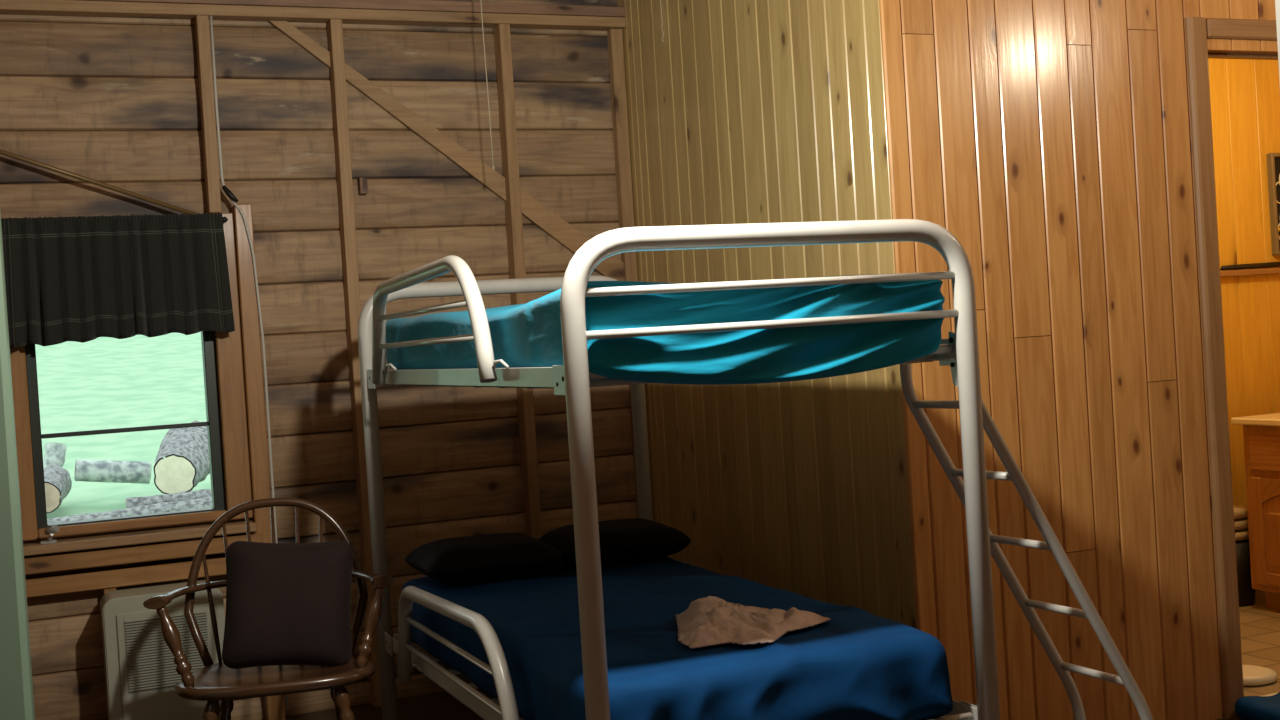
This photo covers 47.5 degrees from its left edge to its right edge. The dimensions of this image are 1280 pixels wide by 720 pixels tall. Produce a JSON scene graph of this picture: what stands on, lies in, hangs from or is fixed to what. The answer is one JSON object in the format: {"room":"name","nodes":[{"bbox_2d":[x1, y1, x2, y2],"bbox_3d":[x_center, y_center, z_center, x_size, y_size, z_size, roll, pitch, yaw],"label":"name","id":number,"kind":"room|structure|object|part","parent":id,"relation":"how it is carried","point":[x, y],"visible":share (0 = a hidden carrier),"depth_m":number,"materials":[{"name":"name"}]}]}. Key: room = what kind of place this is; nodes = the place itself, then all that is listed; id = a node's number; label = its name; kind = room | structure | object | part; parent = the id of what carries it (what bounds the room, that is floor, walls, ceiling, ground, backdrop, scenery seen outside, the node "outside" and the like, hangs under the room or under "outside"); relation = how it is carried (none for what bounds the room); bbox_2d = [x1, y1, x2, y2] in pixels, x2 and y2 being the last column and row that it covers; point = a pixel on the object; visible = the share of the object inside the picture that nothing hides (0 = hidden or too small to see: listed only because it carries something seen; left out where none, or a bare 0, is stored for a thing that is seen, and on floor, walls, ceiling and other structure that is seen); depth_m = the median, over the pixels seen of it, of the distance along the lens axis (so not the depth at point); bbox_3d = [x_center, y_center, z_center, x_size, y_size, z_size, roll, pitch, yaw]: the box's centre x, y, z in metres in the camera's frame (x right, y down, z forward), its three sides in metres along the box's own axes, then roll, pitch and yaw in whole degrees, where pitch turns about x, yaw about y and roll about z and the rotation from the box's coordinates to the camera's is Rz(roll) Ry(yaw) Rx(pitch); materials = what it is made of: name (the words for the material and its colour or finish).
{"room":"cabin bedroom","nodes":[
{"label":"cabin bedroom","id":0,"kind":"room"},
{"bbox_2d":[0,0,636,719],"bbox_3d":[-1.852,-0.117,5.528,4.142,3.102,0.118,-4,1,-23],"label":"wall","id":1,"kind":"structure","parent":0,"point":[114,101],"depth_m":5.75,"materials":[{"name":"brown wood"}]},
{"bbox_2d":[0,149,196,213],"bbox_3d":[-2.192,-0.714,5.224,1.161,0.441,0.016,-4,1,-23],"label":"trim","id":2,"kind":"structure","parent":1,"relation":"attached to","point":[3,152],"depth_m":5.30,"materials":[{"name":"brown wood"}]},
{"bbox_2d":[103,587,116,595],"bbox_3d":[-1.942,1.131,5.373,0.044,0.587,0.070,-4,1,-23],"label":"trim","id":3,"kind":"structure","parent":1,"relation":"attached to","point":[106,590],"depth_m":5.34,"materials":[{"name":"brown wood"}]},
{"bbox_2d":[25,555,225,597],"bbox_3d":[-1.928,0.803,5.377,1.070,0.064,0.080,-4,1,-23],"label":"trim","id":4,"kind":"structure","parent":1,"relation":"attached to","point":[61,583],"depth_m":5.34,"materials":[{"name":"brown wood"}]},
{"bbox_2d":[1,204,285,719],"bbox_3d":[-1.863,0.425,5.389,0.946,1.985,0.244,-4,1,-23],"label":"window","id":5,"kind":"structure","parent":1,"relation":"in","point":[232,361],"depth_m":5.51,"materials":[{"name":"brown wood"}]},
{"bbox_3d":[-2.259,0.071,5.256,0.078,1.165,0.063,-4,1,-23],"label":"casing","id":6,"kind":"part","parent":5,"relation":"part of","materials":[{"name":"brown wood"}]},
{"bbox_3d":[-2.114,0.624,5.204,0.066,0.070,0.104,-4,1,-23],"label":"crank handle","id":7,"kind":"part","parent":5,"relation":"part of","materials":[{"name":"silver metal"}]},
{"bbox_3d":[-1.937,0.056,5.453,0.671,1.124,0.075,-4,1,-23],"label":"frame","id":8,"kind":"part","parent":5,"relation":"part of","materials":[{"name":"brown wood"}]},
{"bbox_3d":[-1.874,0.658,5.367,0.878,0.032,0.150,-4,1,-23],"label":"sill","id":9,"kind":"part","parent":5,"relation":"part of","materials":[{"name":"brown wood"}]},
{"bbox_3d":[-1.567,0.024,5.549,0.091,1.165,0.063,-4,1,-23],"label":"casing","id":10,"kind":"part","parent":5,"relation":"part of","materials":[{"name":"brown wood"}]},
{"bbox_2d":[209,16,288,708],"bbox_3d":[-1.486,0.016,5.523,0.126,2.650,0.022,-4,1,-8],"label":"electrical cable","id":11,"kind":"object","parent":5,"relation":"attached to","point":[210,17],"visible":0.89,"depth_m":5.52,"materials":[{"name":"grey plastic"}]},
{"bbox_2d":[222,185,238,202],"bbox_3d":[-1.552,-0.628,5.494,0.062,0.069,0.027,-3,1,11],"label":"clip","id":12,"kind":"object","parent":11,"relation":"attached to","point":[226,190],"visible":1,"depth_m":5.49,"materials":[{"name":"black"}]},
{"bbox_3d":[-1.952,-0.503,5.330,0.852,0.022,0.052,-4,1,-23],"label":"curtain rod","id":13,"kind":"object","parent":5,"relation":"attached to","visible":0},
{"bbox_2d":[1,213,234,347],"bbox_3d":[-1.901,-0.297,5.285,0.805,0.465,0.071,-4,1,-23],"label":"valance","id":14,"kind":"object","parent":13,"relation":"hanging from","point":[82,279],"visible":0.97,"depth_m":5.28,"materials":[{"name":"fabric"}]},
{"bbox_2d":[194,15,221,213],"bbox_3d":[-1.641,-0.928,5.519,0.044,0.744,0.081,-4,1,-23],"label":"trim","id":15,"kind":"structure","parent":1,"relation":"attached to","point":[202,32],"depth_m":5.48,"materials":[{"name":"brown wood"}]},
{"bbox_2d":[0,0,625,30],"bbox_3d":[-1.934,-1.302,5.400,4.040,0.041,0.083,-4,1,-23],"label":"wooden beam","id":16,"kind":"structure","parent":1,"relation":"attached to","point":[82,8],"depth_m":5.63,"materials":[{"name":"brown wood"}]},
{"bbox_2d":[326,19,381,706],"bbox_3d":[-1.118,0.016,5.728,0.046,2.699,0.081,-4,1,-23],"label":"wall stud","id":17,"kind":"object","parent":1,"relation":"attached to","point":[334,26],"depth_m":5.69,"materials":[{"name":"brown wood"}]},
{"bbox_2d":[85,0,624,16],"bbox_3d":[-1.936,-1.345,5.398,4.040,0.041,0.087,-4,1,-23],"label":"trim","id":18,"kind":"structure","parent":1,"relation":"attached to","point":[409,5],"depth_m":5.80,"materials":[{"name":"brown wood"}]},
{"bbox_2d":[358,177,367,194],"bbox_3d":[-1.100,-0.690,5.764,0.030,0.065,0.041,-4,1,-23],"label":"trim","id":19,"kind":"structure","parent":1,"relation":"attached to","point":[362,181],"depth_m":5.75,"materials":[{"name":"brown wood"}]},
{"bbox_2d":[269,21,623,280],"bbox_3d":[-0.737,-0.811,5.927,1.455,1.098,0.024,-4,1,-23],"label":"trim","id":20,"kind":"structure","parent":1,"relation":"attached to","point":[564,233],"depth_m":5.92,"materials":[{"name":"brown wood"}]},
{"bbox_2d":[494,24,541,538],"bbox_3d":[-0.485,-0.027,5.995,0.046,2.699,0.081,-4,1,-23],"label":"trim","id":21,"kind":"structure","parent":1,"relation":"attached to","point":[502,36],"depth_m":5.96,"materials":[{"name":"brown wood"}]},
{"bbox_2d":[607,29,638,518],"bbox_3d":[-0.025,-0.059,6.207,0.054,2.699,0.046,-4,1,-23],"label":"trim","id":22,"kind":"structure","parent":1,"relation":"attached to","point":[614,36],"depth_m":6.17,"materials":[{"name":"brown wood"}]},
{"bbox_2d":[617,0,915,628],"bbox_3d":[0.415,-0.249,5.345,0.100,3.050,2.059,-4,1,-23],"label":"wall","id":23,"kind":"structure","parent":0,"point":[745,111],"depth_m":5.09,"materials":[{"name":"brown wood"}]},
{"bbox_2d":[660,0,663,41],"bbox_3d":[0.080,-1.490,5.796,0.006,0.446,0.018,-4,1,-23],"label":"string","id":24,"kind":"object","parent":23,"relation":"hanging from","point":[660,0],"visible":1,"depth_m":5.80,"materials":[{"name":"beige"}]},
{"bbox_2d":[264,590,1279,719],"bbox_3d":[1.173,1.312,2.854,7.650,0.112,7.346,-4,1,-23],"label":"floor","id":25,"kind":"structure","parent":0,"point":[1259,624],"depth_m":5.68,"materials":[{"name":"brown wood"}]},
{"bbox_2d":[0,213,34,719],"bbox_3d":[-1.804,0.369,3.292,0.733,2.150,0.655,-4,1,-23],"label":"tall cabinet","id":26,"kind":"object","parent":25,"relation":"on","point":[16,683],"visible":1,"depth_m":3.17,"materials":[{"name":"green paint"}]},
{"bbox_3d":[-1.534,0.320,3.109,0.356,2.040,0.021,-4,1,-23],"label":"door","id":27,"kind":"part","parent":26,"relation":"part of","materials":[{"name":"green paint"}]},
{"bbox_2d":[100,580,224,719],"bbox_3d":[-1.725,1.123,5.292,0.413,0.578,0.218,-4,1,-23],"label":"wall heater","id":28,"kind":"object","parent":25,"relation":"on","point":[141,676],"visible":0.73,"depth_m":5.18,"materials":[{"name":"beige metal"}]},
{"bbox_2d":[123,608,209,693],"bbox_3d":[-1.689,1.039,5.201,0.287,0.267,0.004,-4,1,-23],"label":"grille","id":29,"kind":"object","parent":28,"relation":"attached to","point":[149,667],"depth_m":5.18,"materials":[{"name":"grey metal"}]},
{"bbox_2d":[143,497,395,719],"bbox_3d":[-1.111,0.917,4.455,0.737,0.942,0.563,-4,1,-12],"label":"armchair","id":30,"kind":"object","parent":25,"relation":"on","point":[213,683],"visible":0.84,"depth_m":4.40,"materials":[{"name":"brown wood"}]},
{"bbox_3d":[-1.261,1.186,4.194,0.050,0.432,0.148,-3,1,31],"label":"leg","id":31,"kind":"part","parent":30,"relation":"part of","materials":[{"name":"brown wood"}]},
{"bbox_3d":[-1.305,1.184,4.553,0.131,0.431,0.050,-3,1,36],"label":"leg","id":32,"kind":"part","parent":30,"relation":"part of","materials":[{"name":"brown wood"}]},
{"bbox_3d":[-1.140,0.697,4.526,0.737,0.036,0.378,-4,1,-12],"label":"arm rail","id":33,"kind":"part","parent":30,"relation":"part of","materials":[{"name":"brown wood"}]},
{"bbox_3d":[-1.100,0.954,4.415,0.591,0.040,0.450,-4,1,-12],"label":"seat","id":34,"kind":"part","parent":30,"relation":"part of","materials":[{"name":"brown wood"}]},
{"bbox_2d":[222,540,353,668],"bbox_3d":[-1.077,0.747,4.454,0.408,0.402,0.180,-4,1,-12],"label":"cushion","id":35,"kind":"object","parent":30,"relation":"on","point":[287,603],"visible":1,"depth_m":4.40,"materials":[{"name":"brown fabric"}]},
{"bbox_3d":[-0.941,1.160,4.630,0.050,0.431,0.131,-3,1,31],"label":"leg","id":36,"kind":"part","parent":30,"relation":"part of","materials":[{"name":"brown wood"}]},
{"bbox_3d":[-0.836,1.159,4.283,0.148,0.432,0.050,-3,1,35],"label":"leg","id":37,"kind":"part","parent":30,"relation":"part of","materials":[{"name":"brown wood"}]},
{"bbox_2d":[358,219,999,719],"bbox_3d":[-0.058,0.507,4.255,1.085,1.630,2.120,-4,1,-23],"label":"bunk bed","id":38,"kind":"object","parent":25,"relation":"on","point":[573,379],"visible":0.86,"depth_m":3.48,"materials":[{"name":"white metal"}]},
{"bbox_3d":[-0.620,-0.099,4.146,0.043,0.346,1.261,-4,1,-23],"label":"guard rail","id":39,"kind":"part","parent":38,"relation":"part of","materials":[{"name":"white metal"}]},
{"bbox_3d":[-0.468,0.949,4.077,0.034,0.048,2.007,-4,1,-23],"label":"rail","id":40,"kind":"part","parent":38,"relation":"part of","materials":[{"name":"white metal"}]},
{"bbox_3d":[-0.536,0.843,4.099,0.043,0.346,1.201,-4,1,-23],"label":"guard rail","id":41,"kind":"part","parent":38,"relation":"part of","materials":[{"name":"white metal"}]},
{"bbox_3d":[-0.524,0.048,4.064,0.034,0.048,2.007,-4,1,-23],"label":"rail","id":42,"kind":"part","parent":38,"relation":"part of","materials":[{"name":"white metal"}]},
{"bbox_3d":[-0.446,0.521,5.213,1.056,1.624,0.053,-4,1,-23],"label":"frame","id":43,"kind":"part","parent":38,"relation":"part of","materials":[{"name":"white metal"}]},
{"bbox_2d":[386,272,944,384],"bbox_3d":[-0.056,-0.064,4.169,0.955,0.253,1.895,-4,1,-23],"label":"mattress","id":44,"kind":"object","parent":38,"relation":"on","point":[529,334],"visible":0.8,"depth_m":3.33,"materials":[{"name":"teal fabric"}]},
{"bbox_2d":[401,556,952,719],"bbox_3d":[-0.026,0.797,4.198,0.924,0.228,1.926,-4,1,-23],"label":"mattress","id":45,"kind":"object","parent":38,"relation":"on","point":[856,664],"visible":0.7,"depth_m":3.51,"materials":[{"name":"blue fabric"}]},
{"bbox_2d":[405,533,561,582],"bbox_3d":[-0.518,0.649,4.782,0.446,0.126,0.386,-4,1,-23],"label":"pillow","id":46,"kind":"object","parent":45,"relation":"on","point":[475,558],"visible":1,"depth_m":4.65,"materials":[{"name":"black fabric"}]},
{"bbox_2d":[538,519,690,565],"bbox_3d":[-0.095,0.620,4.961,0.446,0.126,0.386,-4,1,-23],"label":"pillow","id":47,"kind":"object","parent":45,"relation":"on","point":[621,540],"visible":0.73,"depth_m":4.83,"materials":[{"name":"black fabric"}]},
{"bbox_2d":[675,596,830,648],"bbox_3d":[0.289,0.645,3.719,0.394,0.060,0.520,-4,1,0],"label":"cloth","id":48,"kind":"object","parent":45,"relation":"on","point":[710,620],"visible":1,"depth_m":3.61,"materials":[{"name":"fabric"}]},
{"bbox_3d":[0.308,0.002,3.343,0.963,0.023,0.023,-4,1,-23],"label":"rail","id":49,"kind":"part","parent":38,"relation":"part of","materials":[{"name":"white metal"}]},
{"bbox_3d":[0.315,-0.174,3.298,0.963,0.019,0.019,-4,1,-23],"label":"rail","id":50,"kind":"part","parent":38,"relation":"part of","materials":[{"name":"white metal"}]},
{"bbox_3d":[0.321,-0.082,3.299,0.963,0.019,0.019,-4,1,-23],"label":"rail","id":51,"kind":"part","parent":38,"relation":"part of","materials":[{"name":"white metal"}]},
{"bbox_3d":[0.357,0.499,3.308,1.056,1.624,0.053,-4,1,-23],"label":"frame","id":52,"kind":"part","parent":38,"relation":"part of","materials":[{"name":"white metal"}]},
{"bbox_3d":[0.374,-0.013,4.443,0.034,0.048,2.007,-4,1,-23],"label":"rail","id":53,"kind":"part","parent":38,"relation":"part of","materials":[{"name":"white metal"}]},
{"bbox_3d":[0.364,0.900,3.356,0.963,0.023,0.023,-4,1,-23],"label":"rail","id":54,"kind":"part","parent":38,"relation":"part of","materials":[{"name":"white metal"}]},
{"bbox_3d":[0.762,-0.002,3.534,0.012,0.137,0.032,-4,1,-23],"label":"catch plate","id":55,"kind":"part","parent":38,"relation":"part of","materials":[{"name":"silver metal"}]},
{"bbox_3d":[0.430,0.888,4.456,0.034,0.048,2.007,-4,1,-23],"label":"rail","id":56,"kind":"part","parent":38,"relation":"part of","materials":[{"name":"white metal"}]},
{"bbox_2d":[900,363,1152,719],"bbox_3d":[1.028,0.580,3.769,0.576,1.369,0.309,-4,1,-23],"label":"ladder","id":57,"kind":"object","parent":25,"relation":"on","point":[1013,473],"visible":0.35,"depth_m":3.73,"materials":[{"name":"white metal"}]},
{"bbox_3d":[1.082,0.579,3.640,0.576,1.369,0.029,-4,1,-23],"label":"rail","id":58,"kind":"part","parent":57,"relation":"part of","materials":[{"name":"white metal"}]},
{"bbox_2d":[1235,540,1254,606],"bbox_3d":[2.690,0.963,6.613,0.230,0.288,0.230,-4,1,-23],"label":"waste bin","id":59,"kind":"object","parent":25,"relation":"on","point":[1246,594],"visible":0.26,"depth_m":6.51,"materials":[{"name":"black plastic"}]},
{"bbox_2d":[1235,528,1248,541],"bbox_3d":[2.679,0.791,6.611,0.220,0.051,0.200,-4,1,-23],"label":"folded towel","id":60,"kind":"object","parent":59,"relation":"on","point":[1240,535],"visible":0.12,"depth_m":6.52,"materials":[{"name":"beige fabric"}]},
{"bbox_2d":[1234,518,1247,529],"bbox_3d":[2.676,0.741,6.610,0.210,0.050,0.200,-4,1,-23],"label":"folded towel","id":61,"kind":"object","parent":60,"relation":"on","point":[1240,524],"visible":0.21,"depth_m":6.52,"materials":[{"name":"beige fabric"}]},
{"bbox_2d":[1233,504,1247,518],"bbox_3d":[2.673,0.691,6.609,0.200,0.051,0.200,-4,1,-23],"label":"folded towel","id":62,"kind":"object","parent":61,"relation":"on","point":[1240,511],"visible":0.25,"depth_m":6.52,"materials":[{"name":"beige fabric"}]},
{"bbox_2d":[1231,413,1279,609],"bbox_3d":[3.219,0.653,6.140,0.786,0.854,1.060,-4,1,-23],"label":"vanity cabinet","id":63,"kind":"object","parent":25,"relation":"on","point":[1261,433],"visible":1,"depth_m":6.36,"materials":[{"name":"brown wood"}]},
{"bbox_2d":[1231,413,1279,425],"bbox_3d":[3.194,0.242,6.134,0.786,0.030,1.060,-4,1,-23],"label":"countertop","id":64,"kind":"structure","parent":63,"relation":"on","point":[1273,419],"depth_m":6.37,"materials":[{"name":"beige wood"}]},
{"bbox_3d":[2.762,0.406,6.251,0.016,0.155,0.355,-4,1,-23],"label":"drawer","id":65,"kind":"part","parent":63,"relation":"part of","materials":[{"name":"brown wood"}]},
{"bbox_3d":[2.796,0.750,6.223,0.018,0.475,0.425,-4,1,-23],"label":"door","id":66,"kind":"part","parent":63,"relation":"part of","materials":[{"name":"brown wood"}]},
{"bbox_2d":[1235,692,1279,719],"bbox_3d":[2.151,1.139,4.773,0.339,0.081,0.219,-4,1,-23],"label":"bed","id":67,"kind":"object","parent":25,"relation":"on","point":[1246,707],"visible":1,"depth_m":4.74,"materials":[{"name":"blue fabric"}]},
{"bbox_2d":[1242,665,1277,685],"bbox_3d":[2.184,1.141,5.264,0.230,0.033,0.230,-4,1,-23],"label":"bathroom scale","id":68,"kind":"object","parent":25,"relation":"on","point":[1253,675],"visible":0.5,"depth_m":5.18,"materials":[{"name":"beige plastic"}]},
{"bbox_2d":[1275,0,1279,82],"bbox_3d":[1.274,-0.263,2.661,0.117,3.050,0.120,-4,1,-23],"label":"trim","id":69,"kind":"structure","parent":25,"relation":"on","point":[1277,2],"depth_m":2.68,"materials":[{"name":"beige paint"}]},
{"bbox_2d":[879,0,1277,719],"bbox_3d":[2.320,-0.364,5.077,3.408,3.050,0.110,-4,1,-23],"label":"wall","id":70,"kind":"structure","parent":0,"point":[1051,139],"depth_m":4.61,"materials":[{"name":"brown wood"}]},
{"bbox_2d":[1185,17,1243,717],"bbox_3d":[1.896,0.027,4.886,0.083,2.328,0.135,-4,1,-23],"label":"trim","id":71,"kind":"structure","parent":70,"relation":"attached to","point":[1195,27],"depth_m":4.82,"materials":[{"name":"brown wood"}]},
{"bbox_2d":[1206,18,1277,59],"bbox_3d":[2.247,-1.105,5.048,0.830,0.116,0.133,-4,1,-23],"label":"trim","id":72,"kind":"structure","parent":70,"relation":"attached to","point":[1217,28],"depth_m":4.90,"materials":[{"name":"brown wood"}]},
{"bbox_2d":[1208,58,1279,589],"bbox_3d":[2.208,-0.204,6.624,2.170,2.700,0.060,-4,1,-23],"label":"wall","id":73,"kind":"structure","parent":0,"point":[1244,93],"depth_m":6.87,"materials":[{"name":"brown wood"}]},
{"bbox_2d":[1220,268,1279,276],"bbox_3d":[2.217,-0.368,6.578,2.150,0.028,0.034,-4,1,-23],"label":"trim","id":74,"kind":"structure","parent":73,"relation":"attached to","point":[1267,271],"depth_m":6.83,"materials":[{"name":"brown wood"}]},
{"bbox_2d":[1220,262,1279,269],"bbox_3d":[2.843,-0.443,6.840,0.465,0.034,0.034,-4,1,-23],"label":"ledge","id":75,"kind":"object","parent":74,"relation":"on","point":[1267,264],"visible":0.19,"depth_m":6.84,"materials":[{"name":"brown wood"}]},
{"bbox_2d":[1267,153,1279,254],"bbox_3d":[3.093,-0.747,6.952,0.190,0.485,0.034,-4,1,-23],"label":"shadow box","id":76,"kind":"object","parent":73,"relation":"attached to","point":[1273,159],"visible":1,"depth_m":6.91,"materials":[{"name":"brown wood"}]},
{"bbox_3d":[0.977,-1.825,2.812,7.650,0.100,7.356,-4,1,-23],"label":"ceiling","id":77,"kind":"structure","parent":0,"visible":0},
{"bbox_2d":[480,0,494,170],"bbox_3d":[-0.592,-1.219,5.532,0.015,0.996,0.010,-4,1,-23],"label":"pull cord","id":78,"kind":"object","parent":77,"relation":"hanging from","point":[493,167],"visible":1,"depth_m":5.53,"materials":[{"name":"beige plastic"}]},
{"label":"outside","id":79,"kind":"structure","parent":0,"visible":0},
{"bbox_2d":[35,332,210,518],"bbox_3d":[-25.190,-0.813,36.564,70.000,7.374,75.000,-4,1,-23],"label":"ground","id":80,"kind":"structure","parent":79,"point":[100,383],"depth_m":23.09,"materials":[{"name":"green plant"}]},
{"bbox_2d":[43,443,66,467],"bbox_3d":[-6.012,1.059,14.883,0.214,0.430,0.305,-3,1,12],"label":"log","id":81,"kind":"object","parent":80,"relation":"on","point":[54,454],"visible":0.62,"depth_m":14.84,"materials":[{"name":"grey wood"}]},
{"bbox_2d":[44,465,71,512],"bbox_3d":[-5.808,1.269,14.267,0.348,0.424,0.848,-4,1,-14],"label":"log","id":82,"kind":"object","parent":80,"relation":"on","point":[58,482],"visible":0.59,"depth_m":14.07,"materials":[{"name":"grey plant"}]},
{"bbox_2d":[75,459,150,483],"bbox_3d":[-5.248,1.111,14.479,0.726,0.306,0.226,-4,1,-18],"label":"log","id":83,"kind":"object","parent":80,"relation":"on","point":[137,472],"visible":1,"depth_m":14.40,"materials":[{"name":"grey wood"}]},
{"bbox_2d":[47,496,211,524],"bbox_3d":[-4.423,1.431,13.491,2.423,0.323,0.214,-4,1,-20],"label":"log","id":84,"kind":"object","parent":80,"relation":"on","point":[206,502],"visible":0.17,"depth_m":13.38,"materials":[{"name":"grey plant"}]},
{"bbox_2d":[125,489,211,507],"bbox_3d":[-4.280,1.327,13.907,1.220,0.189,0.164,-4,1,-21],"label":"log","id":85,"kind":"object","parent":80,"relation":"on","point":[130,502],"visible":0.41,"depth_m":13.77,"materials":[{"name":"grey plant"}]},
{"bbox_2d":[154,420,209,493],"bbox_3d":[-4.637,0.980,14.669,0.630,0.683,1.301,-4,1,-7],"label":"log","id":86,"kind":"object","parent":80,"relation":"on","point":[185,464],"visible":0.85,"depth_m":14.21,"materials":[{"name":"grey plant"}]}
]}

